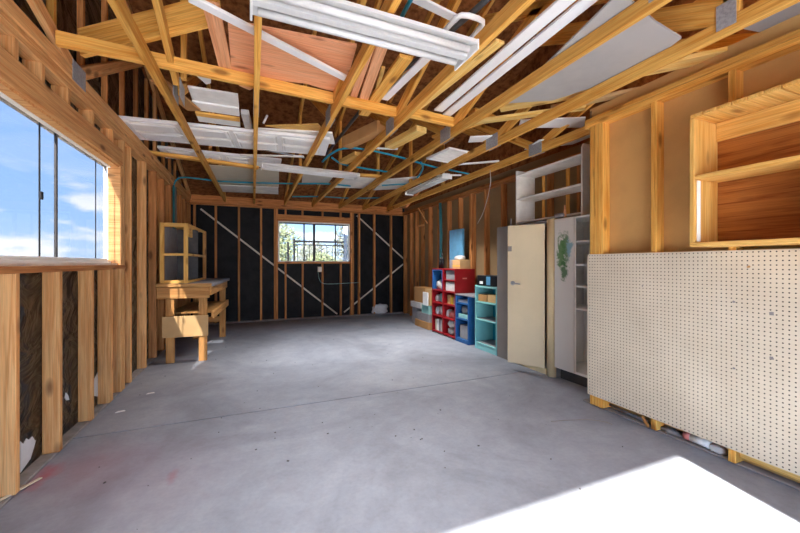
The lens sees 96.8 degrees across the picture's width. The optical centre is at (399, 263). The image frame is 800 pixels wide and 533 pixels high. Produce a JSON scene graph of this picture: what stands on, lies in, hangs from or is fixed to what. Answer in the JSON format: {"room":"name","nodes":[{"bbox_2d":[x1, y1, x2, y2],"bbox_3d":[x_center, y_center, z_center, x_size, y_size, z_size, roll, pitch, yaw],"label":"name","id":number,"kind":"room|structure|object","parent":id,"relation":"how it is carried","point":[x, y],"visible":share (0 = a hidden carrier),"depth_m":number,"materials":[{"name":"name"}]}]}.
{"room":"garage","nodes":[
{"label":"garage","id":0,"kind":"room"},
{"bbox_2d":[0,0,190,497],"bbox_3d":[-2.232,-0.943,2.209,0.137,4.352,10.690,0,0,-22],"label":"wall","id":1,"kind":"structure","parent":0,"point":[72,338],"depth_m":2.65,"materials":[{"name":"brown wood"}]},
{"bbox_2d":[0,80,120,265],"bbox_3d":[-2.251,-0.459,2.247,0.131,0.947,2.354,0,0,-22],"label":"window","id":2,"kind":"structure","parent":1,"relation":"in","point":[60,196],"depth_m":2.37,"materials":[{"name":"glass"}]},
{"bbox_2d":[172,185,174,228],"bbox_3d":[-3.507,-0.587,5.502,0.032,1.240,0.042,0,0,-22],"label":"conduit","id":3,"kind":"object","parent":1,"relation":"attached to","point":[173,186],"visible":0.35,"depth_m":5.49,"materials":[{"name":"teal plastic"}]},
{"bbox_2d":[175,187,176,229],"bbox_3d":[-3.563,-0.587,5.636,0.032,1.240,0.052,0,0,-22],"label":"conduit","id":4,"kind":"object","parent":1,"relation":"attached to","point":[175,187],"visible":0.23,"depth_m":5.63,"materials":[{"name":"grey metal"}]},
{"bbox_2d":[173,177,350,186],"bbox_3d":[-2.240,-1.299,6.004,2.796,0.194,0.267,0,0,-14],"label":"pipe","id":5,"kind":"object","parent":1,"relation":"attached to","point":[179,177],"visible":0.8,"depth_m":6.02,"materials":[{"name":"blue plastic"}]},
{"bbox_2d":[302,174,332,182],"bbox_3d":[-1.419,-1.412,5.961,0.500,0.012,0.900,0,0,-22],"label":"sheet","id":6,"kind":"object","parent":5,"relation":"on","point":[306,178],"visible":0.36,"depth_m":5.94,"materials":[{"name":"paint"}]},
{"bbox_2d":[190,194,404,322],"bbox_3d":[-2.050,-0.142,7.981,4.800,2.750,0.124,0,0,-22],"label":"wall","id":7,"kind":"structure","parent":0,"point":[242,235],"depth_m":7.85,"materials":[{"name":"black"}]},
{"bbox_2d":[278,221,349,261],"bbox_3d":[-1.929,-0.483,8.066,1.600,0.917,0.060,0,0,-22],"label":"window","id":8,"kind":"structure","parent":7,"relation":"in","point":[297,241],"depth_m":8.05,"materials":[{"name":"glass"}]},
{"bbox_2d":[129,0,563,207],"bbox_3d":[-0.041,-2.169,3.117,5.750,1.859,11.490,0,0,-22],"label":"ceiling","id":9,"kind":"structure","parent":0,"point":[280,109],"depth_m":5.21,"materials":[{"name":"wood"}]},
{"bbox_2d":[0,0,190,199],"bbox_3d":[-2.180,-2.123,2.231,0.046,1.873,11.215,0,0,-22],"label":"roof truss","id":10,"kind":"object","parent":9,"relation":"attached to","point":[62,57],"visible":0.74,"depth_m":2.63,"materials":[{"name":"wood"}]},
{"bbox_2d":[107,0,225,201],"bbox_3d":[-1.642,-2.123,2.454,0.220,1.873,11.215,0,0,-22],"label":"roof truss","id":11,"kind":"object","parent":9,"relation":"attached to","point":[120,9],"visible":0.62,"depth_m":2.56,"materials":[{"name":"brown wood"}]},
{"bbox_2d":[77,0,220,57],"bbox_3d":[-1.691,-1.591,2.384,1.072,0.318,0.040,0,0,8],"label":"plank","id":12,"kind":"object","parent":11,"relation":"on","point":[183,17],"visible":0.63,"depth_m":2.36,"materials":[{"name":"brown wood"}]},
{"bbox_2d":[150,79,200,110],"bbox_3d":[-1.885,-1.416,3.008,0.120,0.020,0.532,0,0,-3],"label":"panel","id":13,"kind":"object","parent":11,"relation":"on","point":[189,105],"visible":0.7,"depth_m":3.12,"materials":[{"name":"wood"}]},
{"bbox_2d":[197,76,210,83],"bbox_3d":[-1.583,-1.491,2.829,0.160,0.010,0.240,0,0,-22],"label":"scrap","id":14,"kind":"object","parent":11,"relation":"on","point":[205,80],"visible":0.36,"depth_m":2.88,"materials":[{"name":"paint"}]},
{"bbox_2d":[150,150,258,169],"bbox_3d":[-2.576,-1.376,4.756,1.283,0.038,0.089,0,0,-33],"label":"brace","id":15,"kind":"object","parent":11,"relation":"on","point":[155,153],"visible":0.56,"depth_m":4.68,"materials":[{"name":"brown wood"}]},
{"bbox_2d":[157,145,281,166],"bbox_3d":[-2.391,-1.427,4.833,1.450,0.045,0.460,0,0,-22],"label":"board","id":16,"kind":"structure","parent":15,"relation":"on","point":[223,156],"depth_m":4.68,"materials":[{"name":"white paint"}]},
{"bbox_2d":[118,115,329,155],"bbox_3d":[-1.833,-1.381,3.928,2.030,0.045,0.610,0,0,-17],"label":"door","id":17,"kind":"structure","parent":11,"relation":"on","point":[143,128],"depth_m":3.83,"materials":[{"name":"white paint"}]},
{"bbox_2d":[197,116,239,126],"bbox_3d":[-1.798,-1.426,3.531,0.380,0.020,0.180,0,0,-22],"label":"board","id":18,"kind":"object","parent":17,"relation":"on","point":[200,119],"visible":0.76,"depth_m":3.54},
{"bbox_2d":[195,111,239,121],"bbox_3d":[-1.752,-1.416,3.420,0.380,0.020,0.080,0,0,-22],"label":"board","id":19,"kind":"object","parent":18,"relation":"on","point":[198,113],"visible":0.94,"depth_m":3.40,"materials":[{"name":"brown wood"}]},
{"bbox_2d":[192,100,239,115],"bbox_3d":[-1.698,-1.438,3.291,0.380,0.020,0.180,0,0,-22],"label":"board","id":20,"kind":"object","parent":19,"relation":"on","point":[204,106],"visible":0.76,"depth_m":3.27,"materials":[{"name":"white paint"}]},
{"bbox_2d":[187,85,238,106],"bbox_3d":[-1.633,-1.466,3.133,0.380,0.020,0.280,0,0,-22],"label":"board","id":21,"kind":"object","parent":20,"relation":"on","point":[197,93],"visible":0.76,"depth_m":3.10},
{"bbox_2d":[241,109,251,129],"bbox_3d":[-1.509,-1.416,3.499,0.070,0.050,0.381,0,0,-18],"label":"scrap","id":22,"kind":"object","parent":17,"relation":"on","point":[245,114],"visible":1,"depth_m":3.43,"materials":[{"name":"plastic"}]},
{"bbox_2d":[258,128,334,143],"bbox_3d":[-1.178,-1.428,3.980,0.873,0.020,0.354,0,0,-9],"label":"board","id":23,"kind":"object","parent":17,"relation":"on","point":[307,132],"visible":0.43,"depth_m":3.84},
{"bbox_2d":[265,123,320,130],"bbox_3d":[-1.056,-1.446,3.751,0.680,0.012,0.300,0,0,-22],"label":"plywood offcut","id":24,"kind":"object","parent":23,"relation":"on","point":[311,126],"visible":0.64,"depth_m":3.73,"materials":[{"name":"brown wood"}]},
{"bbox_2d":[219,184,277,193],"bbox_3d":[-2.804,-1.366,6.534,1.119,0.016,0.629,0,0,-14],"label":"board","id":25,"kind":"object","parent":11,"relation":"on","point":[225,188],"visible":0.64,"depth_m":6.51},
{"bbox_2d":[209,165,278,187],"bbox_3d":[-2.494,-1.404,5.813,1.040,0.012,1.450,0,0,-22],"label":"sheet","id":26,"kind":"object","parent":25,"relation":"on","point":[222,173],"visible":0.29,"depth_m":5.64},
{"bbox_2d":[253,15,261,203],"bbox_3d":[-1.085,-2.123,2.684,0.046,1.873,11.215,0,0,-22],"label":"roof truss","id":27,"kind":"object","parent":9,"relation":"attached to","point":[257,20],"visible":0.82,"depth_m":2.55,"materials":[{"name":"brown wood"}]},
{"bbox_2d":[55,30,396,117],"bbox_3d":[-1.054,-1.402,2.767,2.438,0.089,0.042,0,0,-27],"label":"wooden beam","id":28,"kind":"structure","parent":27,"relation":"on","point":[66,40],"depth_m":2.58,"materials":[{"name":"brown wood"}]},
{"bbox_2d":[204,0,230,68],"bbox_3d":[-1.214,-1.460,2.409,0.090,0.022,0.901,0,0,-20],"label":"plank","id":29,"kind":"object","parent":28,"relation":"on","point":[215,24],"visible":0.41,"depth_m":2.29,"materials":[{"name":"wood"}]},
{"bbox_2d":[228,23,356,90],"bbox_3d":[-0.764,-1.458,2.563,0.850,0.020,0.720,0,0,-22],"label":"panel","id":30,"kind":"object","parent":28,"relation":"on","point":[276,63],"visible":0.62,"depth_m":2.48,"materials":[{"name":"wood"}]},
{"bbox_2d":[350,50,373,97],"bbox_3d":[-0.317,-1.460,2.791,0.061,0.022,0.805,0,0,-16],"label":"plank","id":31,"kind":"object","parent":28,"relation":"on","point":[355,90],"visible":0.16,"depth_m":2.84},
{"bbox_2d":[359,46,386,99],"bbox_3d":[-0.235,-1.460,2.814,0.080,0.022,0.888,0,0,-15],"label":"plank","id":32,"kind":"object","parent":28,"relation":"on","point":[379,53],"visible":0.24,"depth_m":2.68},
{"bbox_2d":[359,53,411,115],"bbox_3d":[-0.187,-1.462,2.980,0.165,0.032,1.050,0,0,-22],"label":"plank","id":33,"kind":"object","parent":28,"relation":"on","point":[402,61],"depth_m":2.77,"materials":[{"name":"wood"}]},
{"bbox_2d":[382,58,429,100],"bbox_3d":[0.059,-1.486,2.823,0.070,0.018,0.873,0,0,-27],"label":"board","id":34,"kind":"object","parent":33,"relation":"on","point":[421,62],"visible":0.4,"depth_m":2.82,"materials":[{"name":"paint"}]},
{"bbox_2d":[240,154,303,157],"bbox_3d":[-1.621,-1.366,4.502,0.788,0.018,0.040,0,0,-5],"label":"trim strip","id":35,"kind":"object","parent":27,"relation":"on","point":[258,155],"visible":1,"depth_m":4.50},
{"bbox_2d":[284,0,401,204],"bbox_3d":[-0.512,-2.123,2.921,0.046,1.873,11.215,0,0,-22],"label":"roof truss","id":36,"kind":"object","parent":9,"relation":"attached to","point":[342,90],"visible":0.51,"depth_m":2.91,"materials":[{"name":"brown wood"}]},
{"bbox_2d":[188,0,346,80],"bbox_3d":[-0.735,-1.374,2.245,0.060,0.020,1.078,0,0,40],"label":"trim strip","id":37,"kind":"object","parent":36,"relation":"on","point":[205,5],"visible":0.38,"depth_m":2.15,"materials":[{"name":"white paint"}]},
{"bbox_2d":[261,162,359,179],"bbox_3d":[-1.170,-1.230,4.732,1.272,0.075,0.200,0,0,-26],"label":"fluorescent fixture","id":38,"kind":"object","parent":36,"relation":"hanging from","point":[266,165],"visible":1,"depth_m":4.67,"materials":[{"name":"metal"}]},
{"bbox_2d":[250,0,478,70],"bbox_3d":[-0.148,-1.230,1.860,1.177,0.075,0.250,0,0,-23],"label":"fluorescent fixture","id":39,"kind":"object","parent":36,"relation":"hanging from","point":[346,19],"visible":1,"depth_m":1.82,"materials":[{"name":"metal"}]},
{"bbox_3d":[-0.487,-1.352,2.964,0.026,0.054,3.250,0,0,-22],"label":"pipe","id":40,"kind":"object","parent":36,"relation":"attached to","visible":0},
{"bbox_2d":[400,0,412,16],"bbox_3d":[0.033,-1.401,1.865,0.112,0.050,0.503,0,0,-21],"label":"pipe","id":41,"kind":"object","parent":40,"relation":"on","point":[407,5],"visible":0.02,"depth_m":1.94,"materials":[{"name":"blue plastic"}]},
{"bbox_2d":[312,0,534,206],"bbox_3d":[0.038,-2.123,3.149,0.046,1.873,11.215,0,0,-22],"label":"roof truss","id":42,"kind":"object","parent":9,"relation":"attached to","point":[512,9],"visible":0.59,"depth_m":2.87,"materials":[{"name":"brown wood"}]},
{"bbox_2d":[339,151,360,163],"bbox_3d":[-0.647,-1.386,4.673,0.120,0.050,0.442,0,0,-36],"label":"plank","id":43,"kind":"object","parent":42,"relation":"on","point":[351,157],"visible":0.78,"depth_m":4.64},
{"bbox_2d":[342,120,385,148],"bbox_3d":[-0.414,-1.426,3.952,0.120,0.120,0.658,0,0,-42],"label":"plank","id":44,"kind":"object","parent":42,"relation":"on","point":[370,131],"visible":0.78,"depth_m":3.88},
{"bbox_2d":[360,173,381,177],"bbox_3d":[-0.856,-1.376,5.463,1.209,0.038,0.089,0,0,-15],"label":"brace","id":45,"kind":"object","parent":42,"relation":"on","point":[361,174],"visible":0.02,"depth_m":5.54,"materials":[{"name":"brown wood"}]},
{"bbox_2d":[326,0,490,155],"bbox_3d":[-0.189,-1.486,3.190,0.142,0.096,3.475,0,0,-29],"label":"conduit","id":46,"kind":"object","parent":42,"relation":"on","point":[482,3],"visible":0.49,"depth_m":2.59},
{"bbox_2d":[412,0,459,20],"bbox_3d":[0.162,-1.576,2.156,0.559,0.018,0.060,0,0,-33],"label":"board","id":47,"kind":"object","parent":46,"relation":"on","point":[429,5],"visible":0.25,"depth_m":2.19,"materials":[{"name":"white paint"}]},
{"bbox_2d":[410,109,453,126],"bbox_3d":[0.273,-1.402,3.393,0.623,0.089,0.040,0,0,-28],"label":"brace","id":48,"kind":"object","parent":42,"relation":"on","point":[422,115],"visible":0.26,"depth_m":3.40,"materials":[{"name":"brown wood"}]},
{"bbox_2d":[405,38,503,121],"bbox_3d":[0.183,-1.461,3.296,0.076,0.020,2.155,0,0,-26],"label":"plank","id":49,"kind":"object","parent":48,"relation":"on","point":[496,43],"visible":0.56,"depth_m":2.59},
{"bbox_2d":[434,0,575,111],"bbox_3d":[0.731,-1.466,2.468,0.090,0.020,2.000,0,0,-21],"label":"board","id":50,"kind":"object","parent":48,"relation":"on","point":[558,6],"visible":1,"depth_m":2.40,"materials":[{"name":"paint"}]},
{"bbox_2d":[443,0,597,115],"bbox_3d":[0.831,-1.466,2.541,0.086,0.020,2.061,0,0,-21],"label":"board","id":51,"kind":"object","parent":48,"relation":"on","point":[580,6],"visible":0.9,"depth_m":2.42,"materials":[{"name":"paint"}]},
{"bbox_2d":[443,12,484,37],"bbox_3d":[0.352,-1.446,2.286,0.230,0.032,0.466,0,0,-22],"label":"frame","id":52,"kind":"object","parent":42,"relation":"on","point":[462,15],"visible":0.56,"depth_m":2.10,"materials":[{"name":"white paint"}]},
{"bbox_2d":[338,0,671,208],"bbox_3d":[0.601,-2.123,3.383,0.046,1.873,11.215,0,0,-22],"label":"roof truss","id":53,"kind":"object","parent":9,"relation":"attached to","point":[640,9],"visible":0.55,"depth_m":2.61,"materials":[{"name":"brown wood"}]},
{"bbox_2d":[292,196,379,198],"bbox_3d":[-1.249,-1.381,7.423,1.947,0.034,0.116,0,0,-5],"label":"pipe","id":54,"kind":"object","parent":53,"relation":"on","point":[292,196],"visible":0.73,"depth_m":7.43,"materials":[{"name":"blue plastic"}]},
{"bbox_2d":[335,177,375,187],"bbox_3d":[-0.804,-1.412,6.134,0.611,0.012,1.100,0,0,-17],"label":"sheet","id":55,"kind":"object","parent":53,"relation":"on","point":[361,182],"visible":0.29,"depth_m":6.16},
{"bbox_2d":[331,157,387,171],"bbox_3d":[-0.576,-1.376,5.032,0.175,0.026,1.042,0,0,45],"label":"pipe","id":56,"kind":"object","parent":53,"relation":"on","point":[333,158],"visible":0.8,"depth_m":5.11,"materials":[{"name":"blue plastic"}]},
{"bbox_2d":[385,125,426,148],"bbox_3d":[0.050,-1.396,3.955,0.130,0.060,0.641,0,0,-33],"label":"plank","id":57,"kind":"object","parent":53,"relation":"on","point":[416,131],"visible":1,"depth_m":3.88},
{"bbox_2d":[387,0,758,211],"bbox_3d":[1.701,-2.123,3.838,0.046,1.873,11.215,0,0,-22],"label":"roof truss","id":58,"kind":"object","parent":9,"relation":"attached to","point":[549,142],"visible":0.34,"depth_m":4.25,"materials":[{"name":"brown wood"}]},
{"bbox_2d":[321,147,469,173],"bbox_3d":[0.147,-1.389,4.934,2.354,0.072,0.600,0,0,-22],"label":"pipe","id":59,"kind":"object","parent":58,"relation":"on","point":[339,149],"visible":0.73,"depth_m":4.57,"materials":[{"name":"blue plastic"}]},
{"bbox_2d":[460,160,498,164],"bbox_3d":[1.064,-1.376,4.852,0.562,0.018,0.050,0,0,16],"label":"trim strip","id":60,"kind":"object","parent":58,"relation":"on","point":[493,161],"visible":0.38,"depth_m":4.82,"materials":[{"name":"white paint"}]},
{"bbox_2d":[519,117,585,127],"bbox_3d":[1.586,-1.452,3.657,0.730,0.012,0.255,0,0,1],"label":"sheet","id":61,"kind":"object","parent":58,"relation":"on","point":[574,122],"visible":0.71,"depth_m":3.64,"materials":[{"name":"paint"}]},
{"bbox_2d":[524,135,589,149],"bbox_3d":[1.806,-1.392,4.063,0.732,0.012,0.285,0,0,22],"label":"sheet","id":62,"kind":"object","parent":58,"relation":"on","point":[587,136],"visible":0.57,"depth_m":4.03,"materials":[{"name":"paint"}]},
{"bbox_2d":[363,0,799,209],"bbox_3d":[1.137,-2.123,3.605,0.046,1.873,11.215,0,0,-22],"label":"roof truss","id":63,"kind":"object","parent":9,"relation":"attached to","point":[717,20],"visible":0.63,"depth_m":2.32,"materials":[{"name":"brown wood"}]},
{"bbox_2d":[374,176,419,189],"bbox_3d":[-0.062,-1.412,6.303,0.557,0.012,1.258,0,0,-17],"label":"sheet","id":64,"kind":"object","parent":63,"relation":"on","point":[403,180],"visible":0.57,"depth_m":6.16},
{"bbox_2d":[405,173,451,195],"bbox_3d":[0.410,-1.227,5.582,0.160,0.080,1.312,0,0,-22],"label":"fluorescent fixture","id":65,"kind":"object","parent":63,"relation":"hanging from","point":[443,177],"visible":1,"depth_m":5.40,"materials":[{"name":"metal"}]},
{"bbox_2d":[426,147,468,162],"bbox_3d":[0.632,-1.359,4.483,0.400,0.025,0.480,0,0,-31],"label":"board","id":66,"kind":"object","parent":63,"relation":"on","point":[448,154],"visible":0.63,"depth_m":4.44,"materials":[{"name":"white paint"}]},
{"bbox_2d":[468,135,491,142],"bbox_3d":[0.965,-1.392,3.953,0.394,0.012,0.178,0,0,8],"label":"sheet","id":67,"kind":"object","parent":63,"relation":"on","point":[481,138],"visible":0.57,"depth_m":3.94,"materials":[{"name":"paint"}]},
{"bbox_2d":[475,104,585,124],"bbox_3d":[1.131,-1.376,3.305,1.062,0.030,0.080,0,0,20],"label":"plank","id":68,"kind":"object","parent":63,"relation":"on","point":[530,114],"visible":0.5,"depth_m":3.30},
{"bbox_2d":[468,107,495,116],"bbox_3d":[0.815,-1.466,3.520,0.310,0.050,0.100,0,0,-37],"label":"plank","id":69,"kind":"object","parent":68,"relation":"on","point":[473,110],"visible":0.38,"depth_m":3.43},
{"bbox_2d":[551,87,637,107],"bbox_3d":[1.658,-1.406,3.052,0.664,0.030,0.090,0,0,30],"label":"plank","id":70,"kind":"object","parent":68,"relation":"on","point":[611,95],"visible":0.34,"depth_m":2.96,"materials":[{"name":"wood"}]},
{"bbox_2d":[510,0,680,102],"bbox_3d":[1.329,-1.367,2.449,0.659,0.013,1.254,0,0,-9],"label":"sheet","id":71,"kind":"object","parent":63,"relation":"on","point":[648,37],"visible":0.76,"depth_m":2.31,"materials":[{"name":"white"}]},
{"bbox_2d":[500,88,589,111],"bbox_3d":[1.278,-1.406,3.030,0.836,0.030,0.130,0,0,25],"label":"plank","id":72,"kind":"object","parent":71,"relation":"on","point":[510,106],"visible":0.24,"depth_m":3.09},
{"bbox_2d":[646,46,727,75],"bbox_3d":[1.980,-1.376,2.406,0.758,0.030,0.140,0,0,26],"label":"plank","id":73,"kind":"object","parent":63,"relation":"on","point":[693,59],"visible":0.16,"depth_m":2.38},
{"bbox_2d":[0,312,799,532],"bbox_3d":[-0.055,1.280,3.111,4.960,0.145,10.790,0,0,-22],"label":"floor","id":74,"kind":"structure","parent":0,"point":[362,477],"depth_m":2.27,"materials":[{"name":"concrete"}]},
{"bbox_2d":[0,477,41,500],"bbox_3d":[-2.044,1.214,1.903,0.020,0.028,0.253,0,0,-4],"label":"scrap","id":75,"kind":"object","parent":74,"relation":"on","point":[39,478],"visible":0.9,"depth_m":1.94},
{"bbox_2d":[155,278,229,363],"bbox_3d":[-2.925,0.741,5.168,0.620,0.985,1.715,0,0,-19],"label":"workbench","id":76,"kind":"object","parent":74,"relation":"on","point":[173,326],"visible":0.96,"depth_m":4.44,"materials":[{"name":"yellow wood"}]},
{"bbox_2d":[160,222,205,283],"bbox_3d":[-2.993,-0.128,4.963,0.304,0.752,1.240,0,0,-19],"label":"hutch","id":77,"kind":"object","parent":76,"relation":"on","point":[179,255],"visible":0.98,"depth_m":4.84,"materials":[{"name":"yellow wood"}]},
{"bbox_2d":[175,301,223,313],"bbox_3d":[-2.955,0.643,5.298,0.550,0.020,1.390,0,0,-19],"label":"shelf","id":78,"kind":"object","parent":76,"relation":"attached to","point":[192,307],"depth_m":5.11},
{"bbox_2d":[372,304,387,313],"bbox_3d":[-0.494,1.089,8.596,0.420,0.239,0.112,0,0,-22],"label":"paper bag","id":79,"kind":"object","parent":74,"relation":"on","point":[379,308],"visible":1,"depth_m":8.56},
{"bbox_2d":[412,307,421,323],"bbox_3d":[0.411,1.058,7.303,0.250,0.350,0.220,0,0,-22],"label":"tote","id":80,"kind":"object","parent":74,"relation":"on","point":[414,309],"visible":0.26,"depth_m":7.25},
{"bbox_2d":[411,301,422,308],"bbox_3d":[0.438,0.828,7.201,0.280,0.110,0.470,0,0,-22],"label":"carton","id":81,"kind":"object","parent":80,"relation":"on","point":[413,303],"visible":0.48,"depth_m":7.09,"materials":[{"name":"cardboard"}]},
{"bbox_2d":[414,286,431,302],"bbox_3d":[0.496,0.623,7.111,0.240,0.300,0.480,0,0,-22],"label":"cardboard box","id":82,"kind":"object","parent":81,"relation":"on","point":[418,290],"visible":0.52,"depth_m":7.06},
{"bbox_2d":[415,318,431,329],"bbox_3d":[0.581,1.168,6.908,0.360,0.130,0.600,0,0,-22],"label":"wooden crate","id":83,"kind":"object","parent":74,"relation":"on","point":[420,323],"visible":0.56,"depth_m":6.76,"materials":[{"name":"wood"}]},
{"bbox_2d":[417,311,431,322],"bbox_3d":[0.588,1.028,6.890,0.320,0.150,0.520,0,0,-22],"label":"tote","id":84,"kind":"object","parent":83,"relation":"on","point":[425,317],"visible":0.58,"depth_m":6.76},
{"bbox_2d":[422,304,431,313],"bbox_3d":[0.602,0.873,6.830,0.260,0.160,0.320,0,0,-22],"label":"tub","id":85,"kind":"object","parent":84,"relation":"on","point":[425,309],"visible":0.48,"depth_m":6.72,"materials":[{"name":"plastic"}]},
{"bbox_2d":[423,292,427,305],"bbox_3d":[0.485,0.668,6.728,0.025,0.250,0.200,0,0,-22],"label":"framed board","id":86,"kind":"object","parent":85,"relation":"on","point":[425,294],"visible":1,"depth_m":6.70,"materials":[{"name":"white paint"}]},
{"bbox_2d":[425,288,431,305],"bbox_3d":[0.629,0.638,6.766,0.220,0.310,0.220,0,0,-22],"label":"cardboard box","id":87,"kind":"object","parent":85,"relation":"on","point":[429,291],"visible":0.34,"depth_m":6.66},
{"bbox_2d":[98,320,799,532],"bbox_3d":[-0.847,1.231,4.000,3.699,0.005,6.825,0,0,-22],"label":"floor grit","id":88,"kind":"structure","parent":74,"relation":"on","point":[375,320],"depth_m":2.50,"materials":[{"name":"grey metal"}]},
{"bbox_2d":[432,268,474,338],"bbox_3d":[0.906,0.660,6.144,0.383,1.145,0.802,0,0,-22],"label":"cubby shelf","id":89,"kind":"object","parent":74,"relation":"on","point":[464,280],"visible":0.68,"depth_m":6.07,"materials":[{"name":"paint"}]},
{"bbox_2d":[446,270,454,279],"bbox_3d":[0.945,0.195,5.950,0.240,0.154,0.270,0,0,-22],"label":"box","id":90,"kind":"object","parent":89,"relation":"in","point":[450,274],"visible":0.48,"depth_m":5.91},
{"bbox_2d":[446,282,454,291],"bbox_3d":[0.946,0.387,5.947,0.240,0.148,0.295,0,0,-22],"label":"box","id":91,"kind":"object","parent":89,"relation":"on","point":[450,286],"visible":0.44,"depth_m":5.89,"materials":[{"name":"plastic"}]},
{"bbox_2d":[450,229,463,259],"bbox_3d":[1.001,-0.255,6.265,0.045,0.685,0.430,0,0,-22],"label":"plastic sheet","id":92,"kind":"object","parent":89,"relation":"on","point":[456,236],"visible":0.58,"depth_m":6.23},
{"bbox_2d":[452,260,469,268],"bbox_3d":[1.026,0.013,5.934,0.202,0.150,0.240,0,0,-22],"label":"cardboard box","id":93,"kind":"object","parent":89,"relation":"on","point":[457,264],"visible":0.94,"depth_m":5.83,"materials":[{"name":"cardboard"}]},
{"bbox_2d":[455,293,474,344],"bbox_3d":[1.152,0.858,5.521,0.365,0.750,0.530,0,0,-22],"label":"cubby shelf","id":94,"kind":"object","parent":74,"relation":"on","point":[470,296],"visible":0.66,"depth_m":5.44,"materials":[{"name":"paint"}]},
{"bbox_2d":[460,324,467,339],"bbox_3d":[1.087,1.068,5.554,0.200,0.210,0.230,0,0,-22],"label":"plastic bin","id":95,"kind":"object","parent":94,"relation":"on","point":[463,327],"visible":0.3,"depth_m":5.53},
{"bbox_2d":[475,285,496,355],"bbox_3d":[1.339,0.773,5.025,0.320,0.920,0.500,0,0,-22],"label":"bookcase","id":96,"kind":"object","parent":74,"relation":"on","point":[485,312],"visible":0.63,"depth_m":5.20,"materials":[{"name":"paint"}]},
{"bbox_2d":[478,294,487,301],"bbox_3d":[1.255,0.492,5.109,0.170,0.098,0.200,0,0,-22],"label":"cardboard box","id":97,"kind":"object","parent":96,"relation":"on","point":[481,297],"visible":0.68,"depth_m":5.07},
{"bbox_2d":[477,275,496,286],"bbox_3d":[1.310,0.240,5.013,0.222,0.145,0.440,0,0,-22],"label":"carton","id":98,"kind":"object","parent":96,"relation":"on","point":[485,280],"visible":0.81,"depth_m":4.96,"materials":[{"name":"black plastic"}]},
{"bbox_2d":[488,294,495,302],"bbox_3d":[1.338,0.487,4.911,0.170,0.108,0.190,0,0,-22],"label":"cardboard box","id":99,"kind":"object","parent":96,"relation":"on","point":[491,297],"visible":0.34,"depth_m":4.88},
{"bbox_2d":[497,218,560,377],"bbox_3d":[1.551,0.373,4.306,0.658,1.720,0.970,0,0,-22],"label":"tall cabinet","id":100,"kind":"object","parent":74,"relation":"on","point":[525,252],"visible":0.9,"depth_m":4.04,"materials":[{"name":"beige paint"}]},
{"bbox_2d":[555,214,589,387],"bbox_3d":[1.958,0.378,3.633,0.422,1.710,0.555,0,0,-22],"label":"tall cabinet","id":101,"kind":"object","parent":74,"relation":"on","point":[572,234],"visible":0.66,"depth_m":3.72,"materials":[{"name":"paint"}]},
{"bbox_2d":[516,143,589,224],"bbox_3d":[1.806,-0.859,4.133,0.300,0.740,0.995,0,0,-22],"label":"shelf unit","id":102,"kind":"object","parent":101,"relation":"on","point":[526,197],"visible":0.56,"depth_m":4.15,"materials":[{"name":"white wood"}]},
{"bbox_2d":[576,304,586,310],"bbox_3d":[1.960,0.458,3.632,0.378,0.018,0.518,0,0,-23],"label":"shelf","id":103,"kind":"object","parent":101,"relation":"attached to","point":[583,307],"depth_m":3.62,"materials":[{"name":"white paint"}]},
{"bbox_2d":[576,240,589,243],"bbox_3d":[1.960,-0.222,3.632,0.378,0.018,0.518,0,0,-23],"label":"shelf","id":104,"kind":"object","parent":101,"relation":"attached to","point":[577,241],"depth_m":3.60,"materials":[{"name":"white paint"}]},
{"bbox_2d":[609,403,649,423],"bbox_3d":[1.832,1.200,2.848,0.024,0.029,0.342,0,0,-17],"label":"pipe","id":105,"kind":"object","parent":74,"relation":"on","point":[610,404],"visible":0.92,"depth_m":2.84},
{"bbox_2d":[660,425,682,437],"bbox_3d":[1.966,1.202,2.543,0.096,0.038,0.182,0,0,-22],"label":"clod","id":106,"kind":"object","parent":74,"relation":"on","point":[666,428],"visible":0.85,"depth_m":2.54,"materials":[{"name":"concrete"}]},
{"bbox_2d":[682,431,712,448],"bbox_3d":[2.006,1.188,2.395,0.056,0.058,0.150,0,0,-22],"label":"spray can","id":107,"kind":"object","parent":74,"relation":"on","point":[690,437],"visible":0.73,"depth_m":2.38,"materials":[{"name":"white metal"}]},
{"bbox_2d":[709,443,727,454],"bbox_3d":[2.054,1.195,2.291,0.063,0.052,0.101,0,0,-22],"label":"rag","id":108,"kind":"object","parent":74,"relation":"on","point":[716,448],"visible":0.93,"depth_m":2.27,"materials":[{"name":"fabric"}]},
{"bbox_2d":[403,0,759,315],"bbox_3d":[1.821,-0.943,3.888,0.740,4.352,10.690,0,0,-22],"label":"wall","id":109,"kind":"structure","parent":0,"point":[463,205],"depth_m":5.69,"materials":[{"name":"wood"}]},
{"bbox_2d":[439,203,441,260],"bbox_3d":[0.797,-0.577,6.965,0.059,1.222,0.076,0,0,-45],"label":"pipe","id":110,"kind":"object","parent":109,"relation":"attached to","point":[440,204],"visible":0.79,"depth_m":6.94,"materials":[{"name":"teal plastic"}]},
{"bbox_2d":[585,14,799,482],"bbox_3d":[2.588,-0.077,0.991,0.110,2.620,4.750,0,0,-22],"label":"wall","id":111,"kind":"structure","parent":0,"point":[640,137],"depth_m":2.60,"materials":[{"name":"brown wood"}]},
{"bbox_2d":[587,249,799,475],"bbox_3d":[2.066,0.529,2.095,0.008,1.219,2.200,0,0,-22],"label":"pegboard","id":112,"kind":"object","parent":111,"relation":"attached to","point":[703,344],"visible":1,"depth_m":2.29,"materials":[{"name":"wood"}]},
{"bbox_2d":[690,79,799,246],"bbox_3d":[2.118,-0.502,1.649,0.255,0.800,1.225,0,0,-22],"label":"wooden wall shelf","id":113,"kind":"object","parent":111,"relation":"attached to","point":[745,151],"visible":1,"depth_m":2.06,"materials":[{"name":"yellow wood"}]},
{"bbox_2d":[744,2,799,31],"bbox_3d":[2.164,-1.393,1.914,0.400,0.013,0.461,0,0,-20],"label":"sheet","id":114,"kind":"object","parent":111,"relation":"on","point":[793,10],"visible":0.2,"depth_m":2.01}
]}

